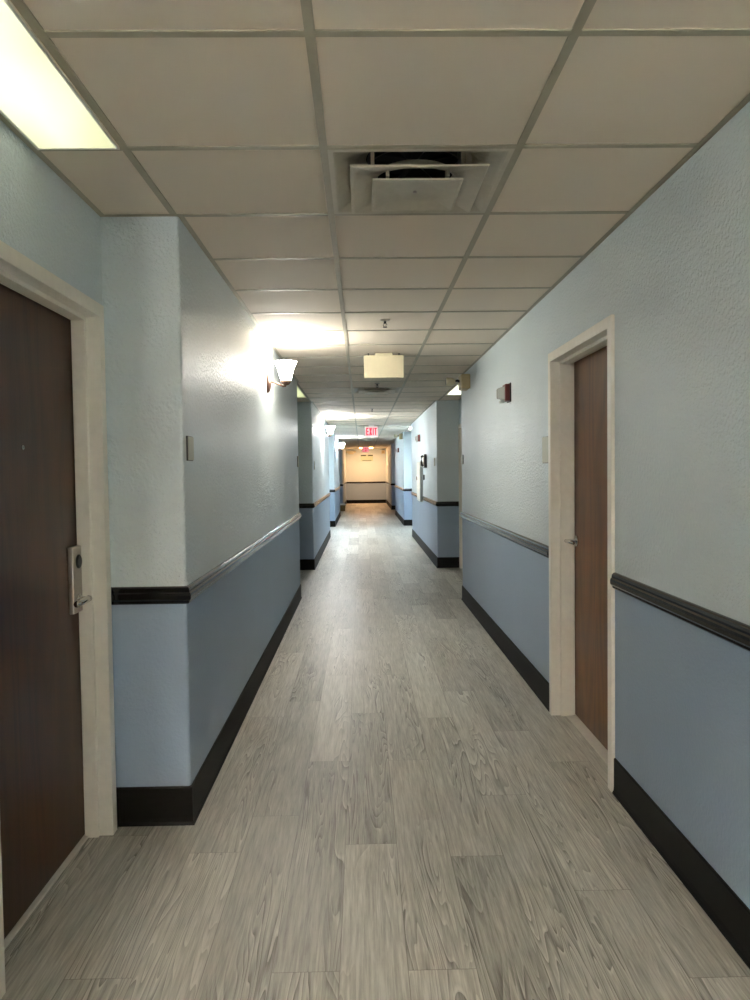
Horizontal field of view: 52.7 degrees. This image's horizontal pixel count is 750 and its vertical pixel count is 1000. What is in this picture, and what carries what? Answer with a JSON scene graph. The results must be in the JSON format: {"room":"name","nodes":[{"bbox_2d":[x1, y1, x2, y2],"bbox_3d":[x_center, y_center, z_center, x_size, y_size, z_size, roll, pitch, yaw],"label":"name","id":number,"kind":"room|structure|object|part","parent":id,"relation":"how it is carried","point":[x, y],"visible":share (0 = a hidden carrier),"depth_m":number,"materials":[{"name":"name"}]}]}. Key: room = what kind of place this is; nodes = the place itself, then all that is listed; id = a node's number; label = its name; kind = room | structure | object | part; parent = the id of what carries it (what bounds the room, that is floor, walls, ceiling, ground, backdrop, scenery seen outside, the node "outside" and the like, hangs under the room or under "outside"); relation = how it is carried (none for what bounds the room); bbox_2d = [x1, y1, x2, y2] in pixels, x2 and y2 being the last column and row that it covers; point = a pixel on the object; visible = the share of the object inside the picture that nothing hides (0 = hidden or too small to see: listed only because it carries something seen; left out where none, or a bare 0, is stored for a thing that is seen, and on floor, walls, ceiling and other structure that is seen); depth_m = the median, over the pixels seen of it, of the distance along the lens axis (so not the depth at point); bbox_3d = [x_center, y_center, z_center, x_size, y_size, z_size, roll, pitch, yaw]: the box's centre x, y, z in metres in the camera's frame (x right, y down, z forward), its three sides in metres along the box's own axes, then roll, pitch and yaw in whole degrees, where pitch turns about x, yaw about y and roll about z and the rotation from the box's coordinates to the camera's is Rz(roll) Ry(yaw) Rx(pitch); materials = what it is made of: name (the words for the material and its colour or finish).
{"room":"hotel corridor","nodes":[
{"label":"hotel corridor","id":0,"kind":"room"},
{"bbox_2d":[0,120,345,786],"bbox_3d":[-1.247,-0.339,14.178,0.600,2.442,38.600,-1,2,-1],"label":"wall","id":1,"kind":"structure","parent":0,"point":[184,357],"depth_m":3.01,"materials":[{"name":"paint"}]},
{"bbox_2d":[0,240,116,999],"bbox_3d":[-1.105,0.297,2.455,0.166,2.050,0.987,-1,2,-1],"label":"door","id":2,"kind":"structure","parent":1,"relation":"in","point":[58,763],"depth_m":2.62,"materials":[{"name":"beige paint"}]},
{"bbox_3d":[-1.125,0.298,2.838,0.020,0.250,0.088,-1,2,-1],"label":"lock plate","id":3,"kind":"part","parent":2,"relation":"part of","materials":[{"name":"metal"}]},
{"bbox_3d":[-1.091,0.374,2.802,0.049,0.042,0.132,-1,2,-1],"label":"lever handle","id":4,"kind":"part","parent":2,"relation":"part of","materials":[{"name":"silver metal"}]},
{"bbox_2d":[186,436,193,460],"bbox_3d":[-0.750,-0.209,3.067,0.010,0.100,0.095,-1,2,-1],"label":"wall plaque","id":5,"kind":"object","parent":1,"relation":"attached to","point":[189,440],"visible":1,"depth_m":3.04,"materials":[{"name":"grey plastic"}]},
{"bbox_2d":[111,512,300,604],"bbox_3d":[-0.934,0.275,5.691,0.327,0.070,5.462,-1,2,-1],"label":"chair rail","id":6,"kind":"object","parent":1,"relation":"attached to","point":[157,594],"visible":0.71,"depth_m":2.99,"materials":[{"name":"black plastic"}]},
{"bbox_2d":[116,511,340,828],"bbox_3d":[-1.066,0.824,13.611,0.318,0.155,21.253,-1,2,-1],"label":"baseboard","id":7,"kind":"structure","parent":1,"relation":"attached to","point":[157,805],"depth_m":3.19,"materials":[{"name":"black plastic"}]},
{"bbox_2d":[266,360,295,392],"bbox_3d":[-0.697,-0.917,5.658,0.224,0.230,0.166,-1,2,-1],"label":"wall sconce","id":8,"kind":"object","parent":1,"relation":"attached to","point":[285,367],"visible":1,"depth_m":5.62,"materials":[{"name":"white glass"}]},
{"bbox_3d":[-0.792,-0.888,5.658,0.034,0.174,0.109,-1,2,-1],"label":"wall plate","id":9,"kind":"part","parent":8,"relation":"part of","materials":[{"name":"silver metal"}]},
{"bbox_3d":[-0.727,-0.870,5.660,0.136,0.054,0.015,-1,2,-1],"label":"arm","id":10,"kind":"part","parent":8,"relation":"part of","materials":[{"name":"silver metal"}]},
{"bbox_3d":[-0.668,-0.964,5.657,0.166,0.138,0.166,-1,2,-1],"label":"lamp shade","id":11,"kind":"part","parent":8,"relation":"part of","materials":[{"name":"white glass"}]},
{"bbox_2d":[299,493,330,507],"bbox_3d":[-1.052,0.025,12.380,0.327,0.070,7.933,-1,2,-1],"label":"chair rail","id":12,"kind":"object","parent":1,"relation":"attached to","point":[301,505],"visible":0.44,"depth_m":10.81,"materials":[{"name":"black plastic"}]},
{"bbox_2d":[322,426,334,438],"bbox_3d":[-0.838,-1.219,13.701,0.224,0.230,0.166,-1,2,-1],"label":"wall sconce","id":13,"kind":"object","parent":1,"relation":"attached to","point":[329,428],"visible":1,"depth_m":13.66,"materials":[{"name":"silver metal"}]},
{"bbox_3d":[-0.809,-1.265,13.700,0.166,0.138,0.166,-1,2,-1],"label":"lamp shade","id":14,"kind":"part","parent":13,"relation":"part of","materials":[{"name":"white"}]},
{"bbox_2d":[329,486,340,491],"bbox_3d":[-1.191,-0.272,20.273,0.327,0.070,7.873,-1,2,-1],"label":"chair rail","id":15,"kind":"object","parent":1,"relation":"attached to","point":[339,487],"visible":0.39,"depth_m":19.28,"materials":[{"name":"black plastic"}]},
{"bbox_2d":[337,443,344,450],"bbox_3d":[-0.981,-1.524,21.844,0.224,0.230,0.166,-1,2,-1],"label":"wall sconce","id":16,"kind":"object","parent":1,"relation":"attached to","point":[341,444],"visible":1,"depth_m":21.80,"materials":[{"name":"silver metal"}]},
{"bbox_2d":[345,449,385,502],"bbox_3d":[-0.386,-1.077,33.456,3.000,2.442,0.150,-1,2,-1],"label":"wall","id":17,"kind":"structure","parent":0,"point":[357,470],"depth_m":33.38,"materials":[{"name":"paint"}]},
{"bbox_2d":[347,500,385,503],"bbox_3d":[-0.382,0.068,33.419,1.744,0.154,0.018,-1,2,-1],"label":"baseboard","id":18,"kind":"structure","parent":17,"relation":"attached to","point":[348,501],"depth_m":33.41,"materials":[{"name":"black plastic"}]},
{"bbox_2d":[347,481,385,482],"bbox_3d":[-0.393,-0.776,33.383,1.724,0.070,0.027,-1,2,-1],"label":"chair rail","id":19,"kind":"object","parent":17,"relation":"attached to","point":[376,481],"visible":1,"depth_m":33.37,"materials":[{"name":"black plastic"}]},
{"bbox_2d":[361,455,372,460],"bbox_3d":[-0.360,-1.853,33.340,0.540,0.270,0.026,-1,2,-1],"label":"notice sign","id":20,"kind":"object","parent":17,"relation":"attached to","point":[363,457],"visible":1,"depth_m":33.33,"materials":[{"name":"yellow plastic"}]},
{"bbox_2d":[0,0,749,448],"bbox_3d":[-0.065,-1.704,14.147,3.100,0.342,38.700,-1,2,-1],"label":"ceiling","id":21,"kind":"structure","parent":0,"point":[224,117],"depth_m":2.25,"materials":[{"name":"tile"}]},
{"bbox_2d":[0,0,119,149],"bbox_3d":[-0.897,-1.052,1.719,0.250,0.006,1.195,-1,2,-1],"label":"recessed light","id":22,"kind":"object","parent":21,"relation":"in","point":[37,98],"visible":1,"depth_m":2.00,"materials":[{"name":"white plastic"}]},
{"bbox_2d":[297,387,305,396],"bbox_3d":[-1.031,-1.341,9.430,0.248,0.006,1.220,-1,2,-1],"label":"recessed light","id":23,"kind":"object","parent":21,"relation":"in","point":[299,392],"visible":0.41,"depth_m":9.56,"materials":[{"name":"white plastic"}]},
{"bbox_2d":[362,446,368,452],"bbox_3d":[-0.367,-1.985,29.564,0.284,0.254,0.051,-1,2,-1],"label":"exit sign","id":24,"kind":"object","parent":21,"relation":"hanging from","point":[365,449],"visible":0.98,"depth_m":29.54,"materials":[{"name":"red plastic"}]},
{"bbox_2d":[357,425,383,427],"bbox_3d":[-0.108,-1.750,16.654,0.586,0.319,0.586,-1,2,-1],"label":"ceiling vent","id":25,"kind":"object","parent":21,"relation":"in","point":[360,426],"visible":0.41,"depth_m":16.55,"materials":[{"name":"metal"}]},
{"bbox_2d":[365,425,377,436],"bbox_3d":[-0.076,-1.487,16.276,0.284,0.254,0.051,-1,2,-1],"label":"exit sign","id":26,"kind":"object","parent":21,"relation":"hanging from","point":[371,431],"visible":1,"depth_m":16.25,"materials":[{"name":"white plastic"}]},
{"bbox_2d":[353,387,401,394],"bbox_3d":[0.020,-1.476,9.346,0.586,0.319,0.586,-1,2,-1],"label":"ceiling vent","id":27,"kind":"object","parent":21,"relation":"in","point":[367,391],"visible":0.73,"depth_m":9.40,"materials":[{"name":"metal"}]},
{"bbox_2d":[364,353,403,378],"bbox_3d":[0.075,-1.140,6.416,0.338,0.209,0.052,-1,2,-1],"label":"hanging sign","id":28,"kind":"object","parent":21,"relation":"hanging from","point":[379,365],"visible":1,"depth_m":6.39,"materials":[{"name":"beige plastic"}]},
{"bbox_2d":[380,319,389,327],"bbox_3d":[0.067,-1.168,5.012,0.068,0.054,0.068,-1,2,-1],"label":"sprinkler","id":29,"kind":"object","parent":21,"relation":"attached to","point":[382,320],"visible":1,"depth_m":5.00,"materials":[{"name":"metal"}]},
{"bbox_2d":[327,149,514,213],"bbox_3d":[0.138,-1.224,2.646,0.586,0.319,0.586,-1,2,-1],"label":"ceiling vent","id":30,"kind":"object","parent":21,"relation":"attached to","point":[363,181],"visible":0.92,"depth_m":2.62,"materials":[{"name":"metal"}]},
{"bbox_2d":[446,384,460,394],"bbox_3d":[1.073,-1.366,9.366,0.249,0.006,1.220,-1,2,-1],"label":"recessed light","id":31,"kind":"object","parent":21,"relation":"in","point":[454,391],"visible":0.41,"depth_m":9.67,"materials":[{"name":"white plastic"}]},
{"bbox_2d":[1,503,749,999],"bbox_3d":[-0.031,0.915,14.246,3.100,0.100,38.800,-1,2,-1],"label":"floor","id":32,"kind":"structure","parent":0,"point":[393,812],"depth_m":2.75,"materials":[{"name":"grey laminate"}]},
{"bbox_2d":[340,504,345,510],"bbox_3d":[-1.154,0.265,27.033,0.206,0.262,0.206,-1,2,-1],"label":"waste bin","id":33,"kind":"object","parent":32,"relation":"on","point":[342,506],"visible":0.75,"depth_m":26.94,"materials":[{"name":"brown plastic"}]},
{"bbox_2d":[386,101,749,908],"bbox_3d":[1.140,-0.371,14.218,0.624,2.442,38.600,-1,2,-1],"label":"wall","id":34,"kind":"structure","parent":0,"point":[674,276],"depth_m":2.73,"materials":[{"name":"paint"}]},
{"bbox_2d":[394,434,402,438],"bbox_3d":[0.603,-1.654,19.715,0.228,0.140,0.250,-1,2,-1],"label":"emergency light","id":35,"kind":"object","parent":34,"relation":"attached to","point":[399,435],"visible":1,"depth_m":19.60,"materials":[{"name":"beige plastic"}]},
{"bbox_2d":[395,485,411,490],"bbox_3d":[0.876,-0.303,20.393,0.351,0.070,8.203,-1,2,-1],"label":"chair rail","id":36,"kind":"object","parent":34,"relation":"attached to","point":[396,486],"visible":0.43,"depth_m":19.36,"materials":[{"name":"black plastic"}]},
{"bbox_2d":[415,434,419,441],"bbox_3d":[0.778,-1.130,13.843,0.092,0.140,0.124,-1,2,-1],"label":"fire alarm strobe","id":37,"kind":"object","parent":34,"relation":"attached to","point":[417,438],"visible":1,"depth_m":13.81,"materials":[{"name":"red plastic"}]},
{"bbox_2d":[416,462,422,501],"bbox_3d":[0.803,-0.335,13.663,0.070,0.710,0.690,-1,2,-1],"label":"fire extinguisher cabinet","id":38,"kind":"object","parent":34,"relation":"attached to","point":[419,477],"visible":0.98,"depth_m":13.33,"materials":[{"name":"white metal"}]},
{"bbox_3d":[0.784,-0.335,13.663,0.008,0.690,0.670,-1,2,-1],"label":"door","id":39,"kind":"part","parent":38,"relation":"part of","materials":[{"name":"white metal"}]},
{"bbox_2d":[386,500,458,567],"bbox_3d":[0.861,0.477,22.152,0.342,0.155,22.599,-1,2,-1],"label":"baseboard","id":40,"kind":"structure","parent":34,"relation":"attached to","point":[439,562],"depth_m":11.94,"materials":[{"name":"black plastic"}]},
{"bbox_2d":[421,454,426,467],"bbox_3d":[0.801,-0.647,12.521,0.104,0.230,0.170,-1,2,-1],"label":"wall phone","id":41,"kind":"object","parent":34,"relation":"attached to","point":[424,464],"visible":1,"depth_m":12.44,"materials":[{"name":"black plastic"}]},
{"bbox_2d":[411,492,458,505],"bbox_3d":[0.996,-0.047,13.562,0.351,0.070,5.476,-1,2,-1],"label":"chair rail","id":42,"kind":"object","parent":34,"relation":"attached to","point":[446,503],"visible":0.73,"depth_m":10.84,"materials":[{"name":"black plastic"}]},
{"bbox_2d":[445,374,469,390],"bbox_3d":[0.818,-1.169,7.527,0.228,0.140,0.250,-1,2,-1],"label":"emergency light","id":43,"kind":"object","parent":34,"relation":"attached to","point":[463,380],"visible":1,"depth_m":7.47,"materials":[{"name":"beige plastic"}]},
{"bbox_2d":[458,424,462,567],"bbox_3d":[1.291,-0.030,10.303,0.166,2.050,1.045,-1,2,-1],"label":"door","id":44,"kind":"structure","parent":34,"relation":"in","point":[459,425],"depth_m":10.78,"materials":[{"name":"beige paint"}]},
{"bbox_2d":[497,382,510,402],"bbox_3d":[0.926,-0.771,5.462,0.092,0.140,0.124,-1,2,-1],"label":"fire alarm strobe","id":45,"kind":"object","parent":34,"relation":"attached to","point":[503,393],"visible":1,"depth_m":5.42,"materials":[{"name":"red plastic"}]},
{"bbox_2d":[460,512,548,557],"bbox_3d":[1.123,0.228,6.254,0.347,0.070,3.865,-1,2,-1],"label":"chair rail","id":46,"kind":"object","parent":34,"relation":"attached to","point":[542,549],"visible":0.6,"depth_m":5.38,"materials":[{"name":"black plastic"}]},
{"bbox_2d":[461,585,548,710],"bbox_3d":[1.138,1.072,6.282,0.338,0.154,3.856,-1,2,-1],"label":"baseboard","id":47,"kind":"structure","parent":34,"relation":"attached to","point":[538,684],"depth_m":5.47,"materials":[{"name":"black plastic"}]},
{"bbox_2d":[542,436,547,462],"bbox_3d":[0.992,-0.291,4.385,0.010,0.155,0.150,-1,2,-1],"label":"wall plaque","id":48,"kind":"object","parent":34,"relation":"attached to","point":[544,439],"visible":0.8,"depth_m":4.38,"materials":[{"name":"beige plastic"}]},
{"bbox_2d":[548,314,614,791],"bbox_3d":[1.082,0.219,3.772,0.166,2.050,1.082,-1,2,-1],"label":"door","id":49,"kind":"structure","parent":34,"relation":"in","point":[581,372],"depth_m":4.03,"materials":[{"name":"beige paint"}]},
{"bbox_3d":[1.090,0.230,4.165,0.071,0.062,0.144,-1,2,-1],"label":"lever handle","id":50,"kind":"part","parent":49,"relation":"part of","materials":[{"name":"silver metal"}]},
{"bbox_2d":[610,572,749,651],"bbox_3d":[1.088,0.496,-0.861,0.027,0.070,8.184,-1,2,-1],"label":"chair rail","id":51,"kind":"object","parent":34,"relation":"attached to","point":[735,632],"visible":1,"depth_m":2.47,"materials":[{"name":"black plastic"}]},
{"bbox_2d":[612,758,749,968],"bbox_3d":[1.103,1.341,-0.829,0.018,0.154,8.184,-1,2,-1],"label":"baseboard","id":52,"kind":"structure","parent":34,"relation":"attached to","point":[722,905],"depth_m":2.51,"materials":[{"name":"black plastic"}]}
]}

